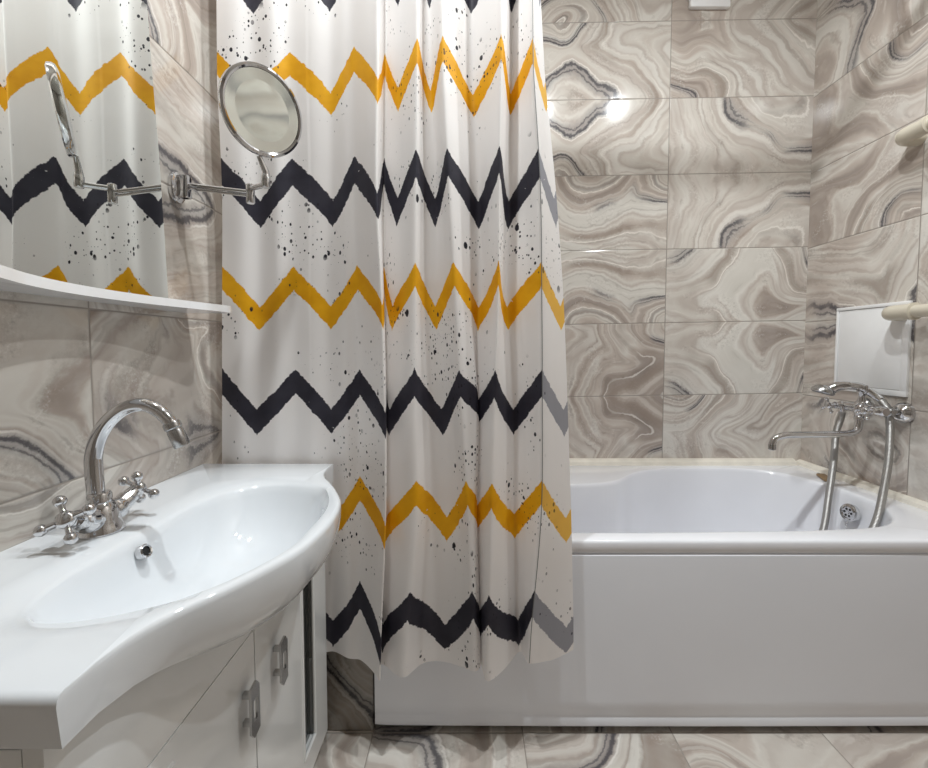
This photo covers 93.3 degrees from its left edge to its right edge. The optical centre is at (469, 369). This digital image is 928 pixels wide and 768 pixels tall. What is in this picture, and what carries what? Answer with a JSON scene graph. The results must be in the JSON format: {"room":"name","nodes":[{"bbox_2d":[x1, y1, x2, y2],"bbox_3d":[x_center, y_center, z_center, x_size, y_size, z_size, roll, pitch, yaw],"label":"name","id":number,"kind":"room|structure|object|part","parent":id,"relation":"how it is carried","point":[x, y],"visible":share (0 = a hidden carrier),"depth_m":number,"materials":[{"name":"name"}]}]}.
{"room":"bathroom","nodes":[
{"label":"bathroom","id":0,"kind":"room"},
{"bbox_2d":[0,0,221,551],"bbox_3d":[-0.730,-0.324,0.495,0.080,2.760,2.921,0,3,0],"label":"wall","id":1,"kind":"structure","parent":0,"point":[65,363],"depth_m":0.94,"materials":[{"name":"tile"}]},
{"bbox_2d":[0,0,167,297],"bbox_3d":[-0.681,-0.644,0.481,0.017,1.038,0.946,0,3,0],"label":"wall mirror","id":2,"kind":"object","parent":1,"relation":"attached to","point":[81,194],"visible":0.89,"depth_m":0.76,"materials":[{"name":"silver metal"}]},
{"bbox_2d":[0,265,230,312],"bbox_3d":[-0.597,-0.118,0.540,0.186,0.016,1.050,0,3,0],"label":"shelf","id":3,"kind":"object","parent":1,"relation":"attached to","point":[11,280],"visible":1,"depth_m":0.73,"materials":[{"name":"white paint"}]},
{"bbox_2d":[168,61,301,204],"bbox_3d":[-0.541,-0.520,0.965,0.298,0.270,0.163,0,3,0],"label":"magnifying mirror","id":4,"kind":"object","parent":1,"relation":"attached to","point":[256,105],"visible":1,"depth_m":0.96,"materials":[{"name":"silver metal"}]},
{"bbox_3d":[-0.672,-0.425,1.024,0.036,0.074,0.053,0,3,0],"label":"wall plate","id":5,"kind":"part","parent":4,"relation":"part of","materials":[{"name":"silver metal"}]},
{"bbox_3d":[-0.588,-0.419,1.021,0.170,0.064,0.020,0,3,0],"label":"long arm","id":6,"kind":"part","parent":4,"relation":"part of","materials":[{"name":"silver metal"}]},
{"bbox_3d":[-0.454,-0.563,0.958,0.045,0.182,0.184,2,4,37],"label":"frame","id":7,"kind":"part","parent":4,"relation":"part of","materials":[{"name":"silver metal"}]},
{"bbox_3d":[-0.484,-0.425,1.002,0.068,0.028,0.019,1,3,28],"label":"short arm","id":8,"kind":"part","parent":4,"relation":"part of","materials":[{"name":"silver metal"}]},
{"bbox_2d":[224,67,297,152],"bbox_3d":[-0.450,-0.562,0.955,0.026,0.161,0.162,2,4,37],"label":"mirror glass","id":9,"kind":"object","parent":4,"relation":"attached to","point":[261,110],"depth_m":0.95,"materials":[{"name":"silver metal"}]},
{"bbox_3d":[-0.465,-0.456,0.984,0.018,0.043,0.030,1,3,26],"label":"stem","id":10,"kind":"part","parent":4,"relation":"part of","materials":[{"name":"silver metal"}]},
{"bbox_2d":[326,651,374,730],"bbox_3d":[-0.481,0.731,1.616,0.418,0.544,0.785,0,3,0],"label":"wall","id":11,"kind":"structure","parent":1,"relation":"attached to","point":[350,682],"depth_m":1.23,"materials":[{"name":"tile"}]},
{"bbox_3d":[0.406,-1.455,1.078,2.193,0.056,0.056,0,3,0],"label":"curtain rod","id":12,"kind":"object","parent":1,"relation":"attached to","visible":0},
{"bbox_2d":[216,0,572,680],"bbox_3d":[-0.199,-0.323,1.101,0.950,2.236,0.090,0,3,1],"label":"shower curtain","id":13,"kind":"object","parent":12,"relation":"hanging from","point":[395,322],"visible":0.88,"depth_m":1.12,"materials":[{"name":"fabric"}]},
{"bbox_2d":[313,724,927,767],"bbox_3d":[0.406,1.095,0.565,2.353,0.080,3.081,0,3,0],"label":"floor","id":14,"kind":"structure","parent":0,"point":[386,746],"depth_m":1.18,"materials":[{"name":"tile"}]},
{"bbox_2d":[0,562,327,767],"bbox_3d":[-0.522,0.679,0.779,0.328,0.730,0.746,0,3,0],"label":"vanity cabinet","id":15,"kind":"object","parent":14,"relation":"on","point":[258,698],"visible":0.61,"depth_m":0.69,"materials":[{"name":"white paint"}]},
{"bbox_3d":[-0.389,0.385,0.765,0.020,0.141,0.746,0,3,0],"label":"apron panel","id":16,"kind":"part","parent":15,"relation":"part of","materials":[{"name":"white paint"}]},
{"bbox_2d":[0,464,340,748],"bbox_3d":[-0.465,0.339,0.761,0.448,0.154,0.766,0,3,0],"label":"washbasin","id":17,"kind":"object","parent":15,"relation":"in","point":[198,566],"visible":0.98,"depth_m":0.62,"materials":[{"name":"white ceramic"}]},
{"bbox_2d":[32,398,189,544],"bbox_3d":[-0.555,0.157,0.714,0.168,0.217,0.187,0,3,0],"label":"faucet","id":18,"kind":"object","parent":17,"relation":"on","point":[102,515],"visible":1,"depth_m":0.71,"materials":[{"name":"silver metal"}]},
{"bbox_3d":[-0.595,0.221,0.645,0.068,0.066,0.043,0,3,0],"label":"handle","id":19,"kind":"part","parent":18,"relation":"part of","materials":[{"name":"silver metal"}]},
{"bbox_3d":[-0.556,0.133,0.719,0.140,0.170,0.034,0,3,-7],"label":"spout","id":20,"kind":"part","parent":18,"relation":"part of","materials":[{"name":"silver metal"}]},
{"bbox_3d":[-0.596,0.212,0.785,0.070,0.066,0.041,1,3,23],"label":"handle","id":21,"kind":"part","parent":18,"relation":"part of","materials":[{"name":"silver metal"}]},
{"bbox_3d":[-0.387,0.725,0.594,0.023,0.520,0.372,0,3,0],"label":"door","id":22,"kind":"part","parent":15,"relation":"part of","materials":[{"name":"white paint"}]},
{"bbox_3d":[-0.368,0.568,0.733,0.021,0.092,0.029,0,3,0],"label":"handle","id":23,"kind":"part","parent":15,"relation":"part of","materials":[{"name":"silver metal"}]},
{"bbox_3d":[-0.368,0.562,0.847,0.021,0.092,0.029,0,3,0],"label":"handle","id":24,"kind":"part","parent":15,"relation":"part of","materials":[{"name":"silver metal"}]},
{"bbox_3d":[-0.387,0.707,0.968,0.023,0.520,0.372,0,3,0],"label":"door","id":25,"kind":"part","parent":15,"relation":"part of","materials":[{"name":"white paint"}]},
{"bbox_2d":[374,465,927,725],"bbox_3d":[0.616,0.717,1.607,1.772,0.535,0.799,0,3,0],"label":"bathtub","id":26,"kind":"object","parent":14,"relation":"on","point":[703,595],"visible":0.8,"depth_m":1.22,"materials":[{"name":"white plastic"}]},
{"bbox_3d":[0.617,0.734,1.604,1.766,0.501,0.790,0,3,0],"label":"panel","id":27,"kind":"part","parent":26,"relation":"part of","materials":[{"name":"white plastic"}]},
{"bbox_2d":[816,473,826,481],"bbox_3d":[1.428,0.435,1.763,0.032,0.012,0.090,1,3,22],"label":"soap bar","id":28,"kind":"object","parent":26,"relation":"on","point":[823,477],"visible":0.71,"depth_m":1.76,"materials":[{"name":"brown"}]},
{"bbox_2d":[811,381,894,529],"bbox_3d":[1.341,0.403,1.557,0.222,0.716,0.251,-1,3,-21],"label":"shower","id":29,"kind":"object","parent":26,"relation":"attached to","point":[830,389],"visible":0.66,"depth_m":1.58,"materials":[{"name":"silver metal"}]},
{"bbox_2d":[541,0,816,460],"bbox_3d":[0.406,-0.397,1.994,2.353,2.760,0.080,0,3,0],"label":"wall","id":30,"kind":"structure","parent":0,"point":[681,137],"depth_m":1.94,"materials":[{"name":"tile"}]},
{"bbox_2d":[569,458,796,465],"bbox_3d":[0.599,0.418,1.979,1.738,0.026,0.030,0,3,0],"label":"trim","id":31,"kind":"structure","parent":30,"relation":"attached to","point":[573,461],"depth_m":1.97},
{"bbox_2d":[688,0,730,9],"bbox_3d":[1.030,-1.641,1.880,0.173,0.173,0.026,0,3,0],"label":"air vent","id":32,"kind":"object","parent":30,"relation":"in","point":[693,4],"visible":1,"depth_m":1.88,"materials":[{"name":"white plastic"}]},
{"bbox_2d":[800,0,927,501],"bbox_3d":[1.543,-0.324,0.495,0.080,2.760,2.921,0,3,0],"label":"wall","id":33,"kind":"structure","parent":0,"point":[868,238],"depth_m":1.65,"materials":[{"name":"tile"}]},
{"bbox_2d":[768,385,915,449],"bbox_3d":[1.295,0.174,1.588,0.416,0.236,0.222,0,3,0],"label":"mixer","id":34,"kind":"object","parent":33,"relation":"attached to","point":[863,407],"visible":0.99,"depth_m":1.58,"materials":[{"name":"silver metal"}]},
{"bbox_3d":[1.256,0.226,1.591,0.337,0.108,0.024,0,3,0],"label":"spout","id":35,"kind":"part","parent":34,"relation":"part of","materials":[{"name":"silver metal"}]},
{"bbox_3d":[1.367,0.136,1.661,0.031,0.061,0.061,0,3,0],"label":"handle","id":36,"kind":"part","parent":34,"relation":"part of","materials":[{"name":"silver metal"}]},
{"bbox_3d":[1.367,0.143,1.511,0.031,0.061,0.061,0,3,0],"label":"handle","id":37,"kind":"part","parent":34,"relation":"part of","materials":[{"name":"silver metal"}]},
{"bbox_2d":[796,459,927,510],"bbox_3d":[1.490,0.439,1.606,0.026,0.021,0.777,0,3,0],"label":"trim","id":38,"kind":"structure","parent":33,"relation":"attached to","point":[906,499],"depth_m":1.64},
{"bbox_2d":[834,300,912,396],"bbox_3d":[1.498,-0.076,1.643,0.010,0.330,0.299,0,3,0],"label":"access panel","id":39,"kind":"object","parent":33,"relation":"attached to","point":[871,350],"visible":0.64,"depth_m":1.62,"materials":[{"name":"white plastic"}]},
{"bbox_2d":[881,115,927,320],"bbox_3d":[1.457,-0.469,1.201,0.092,0.639,0.649,0,3,0],"label":"towel rail","id":40,"kind":"object","parent":33,"relation":"attached to","point":[915,134],"visible":1,"depth_m":1.42,"materials":[{"name":"white plastic"}]}
]}

